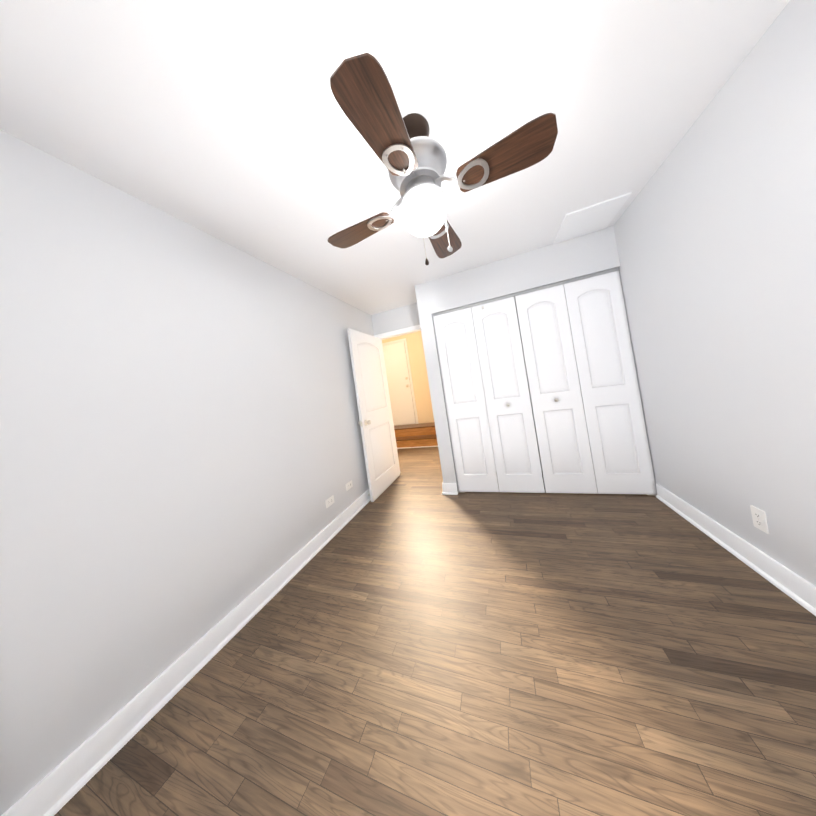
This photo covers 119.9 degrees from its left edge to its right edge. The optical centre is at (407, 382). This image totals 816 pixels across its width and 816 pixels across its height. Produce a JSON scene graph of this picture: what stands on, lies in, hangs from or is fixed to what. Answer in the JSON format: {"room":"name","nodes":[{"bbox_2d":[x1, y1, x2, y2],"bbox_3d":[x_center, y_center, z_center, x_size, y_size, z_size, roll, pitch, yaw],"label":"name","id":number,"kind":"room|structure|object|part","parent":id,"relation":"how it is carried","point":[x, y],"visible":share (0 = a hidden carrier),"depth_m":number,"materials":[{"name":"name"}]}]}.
{"room":"empty bedroom","nodes":[
{"label":"empty bedroom","id":0,"kind":"room"},
{"bbox_2d":[0,129,373,815],"bbox_3d":[-1.014,0.218,1.796,0.210,2.420,3.900,-9,-2,20],"label":"wall","id":1,"kind":"structure","parent":0,"point":[182,459],"depth_m":1.09,"materials":[{"name":"white paint"}]},
{"bbox_2d":[1,489,369,815],"bbox_3d":[-0.702,1.345,2.099,0.060,0.118,3.028,-9,-2,20],"label":"baseboard","id":2,"kind":"structure","parent":1,"relation":"attached to","point":[61,785],"depth_m":1.03,"materials":[{"name":"white paint"}]},
{"bbox_2d":[325,495,333,507],"bbox_3d":[-0.727,1.108,2.202,0.007,0.070,0.114,-9,-2,20],"label":"electrical outlet","id":3,"kind":"object","parent":1,"relation":"attached to","point":[329,501],"visible":1,"depth_m":2.20,"materials":[{"name":"white plastic"}]},
{"bbox_2d":[346,480,352,490],"bbox_3d":[-0.621,1.086,2.498,0.007,0.070,0.114,-9,-2,20],"label":"electrical outlet","id":4,"kind":"object","parent":1,"relation":"attached to","point":[349,484],"visible":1,"depth_m":2.49,"materials":[{"name":"white plastic"}]},
{"bbox_2d":[0,0,789,314],"bbox_3d":[0.107,-1.228,1.403,2.975,0.100,4.000,-9,-2,20],"label":"ceiling","id":5,"kind":"structure","parent":0,"point":[228,122],"depth_m":0.97,"materials":[{"name":"white paint"}]},
{"bbox_2d":[327,52,557,264],"bbox_3d":[0.067,-0.839,1.097,0.834,0.674,0.834,-8,-2,-20],"label":"ceiling fan","id":6,"kind":"object","parent":5,"relation":"hanging from","point":[410,153],"visible":1,"depth_m":0.94,"materials":[{"name":"brown wood"}]},
{"bbox_3d":[0.078,-0.767,1.095,0.205,0.135,0.205,-9,-2,20],"label":"globe","id":7,"kind":"part","parent":6,"relation":"part of","materials":[{"name":"white glass"}]},
{"bbox_2d":[553,192,631,243],"bbox_3d":[1.506,-1.355,1.984,0.410,0.012,0.430,-9,-2,20],"label":"ceiling hatch","id":8,"kind":"object","parent":5,"relation":"attached to","point":[589,219],"visible":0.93,"depth_m":1.94,"materials":[{"name":"white paint"}]},
{"bbox_2d":[371,303,433,423],"bbox_3d":[-0.108,0.003,4.670,2.380,2.750,2.330,-9,-2,20],"label":"wall","id":9,"kind":"structure","parent":0,"point":[420,377],"depth_m":5.61,"materials":[{"name":"beige paint"}]},
{"bbox_2d":[374,325,420,469],"bbox_3d":[0.064,0.268,3.426,0.880,2.105,0.134,-9,-2,20],"label":"door frame","id":10,"kind":"structure","parent":9,"relation":"attached to","point":[403,331],"depth_m":3.45,"materials":[{"name":"white paint"}]},
{"bbox_2d":[347,328,399,501],"bbox_3d":[-0.420,0.359,3.122,0.160,2.030,0.825,-9,-2,20],"label":"door","id":11,"kind":"structure","parent":10,"relation":"attached to","point":[375,423],"depth_m":3.02,"materials":[{"name":"paint"}]},
{"bbox_2d":[382,338,418,425],"bbox_3d":[-0.337,0.014,5.836,0.920,2.090,0.098,-9,-2,20],"label":"hall door","id":12,"kind":"structure","parent":9,"relation":"in","point":[400,383],"depth_m":5.80,"materials":[{"name":"paint"}]},
{"bbox_2d":[54,447,815,815],"bbox_3d":[0.275,1.327,2.538,4.175,0.100,6.130,-9,-2,20],"label":"floor","id":13,"kind":"structure","parent":0,"point":[410,642],"depth_m":0.96,"materials":[{"name":"brown wood"}]},
{"bbox_2d":[394,422,437,448],"bbox_3d":[0.297,1.159,5.282,2.180,0.380,0.755,-9,-2,20],"label":"steps","id":14,"kind":"structure","parent":13,"relation":"on","point":[420,435],"depth_m":5.12,"materials":[{"name":"brown wood"}]},
{"bbox_2d":[415,225,619,489],"bbox_3d":[1.255,-0.081,2.747,1.895,2.420,0.740,-9,-2,20],"label":"wall","id":15,"kind":"structure","parent":0,"point":[586,254],"depth_m":2.47,"materials":[{"name":"white paint"}]},
{"bbox_2d":[442,483,452,494],"bbox_3d":[0.494,1.197,2.934,0.049,0.118,0.570,-9,-2,20],"label":"baseboard","id":16,"kind":"structure","parent":15,"relation":"attached to","point":[445,486],"depth_m":2.67,"materials":[{"name":"white paint"}]},
{"bbox_2d":[432,267,656,495],"bbox_3d":[1.232,0.100,2.392,1.741,2.047,0.067,-9,-2,20],"label":"bifold closet door","id":17,"kind":"structure","parent":15,"relation":"in","point":[586,403],"depth_m":2.33,"materials":[{"name":"paint"}]},
{"bbox_2d":[614,0,815,585],"bbox_3d":[1.621,-0.187,0.874,0.100,2.420,4.000,-9,-2,20],"label":"wall","id":18,"kind":"structure","parent":0,"point":[715,229],"depth_m":1.17,"materials":[{"name":"white paint"}]},
{"bbox_2d":[656,484,815,615],"bbox_3d":[1.614,0.969,0.564,0.030,0.118,3.160,-9,-2,20],"label":"baseboard","id":19,"kind":"structure","parent":18,"relation":"attached to","point":[796,587],"depth_m":1.30,"materials":[{"name":"white paint"}]},
{"bbox_2d":[750,505,768,533],"bbox_3d":[1.834,0.712,1.233,0.007,0.114,0.070,-9,-2,20],"label":"electrical outlet","id":20,"kind":"object","parent":18,"relation":"attached to","point":[759,519],"visible":1,"depth_m":1.23,"materials":[{"name":"white plastic"}]}
]}

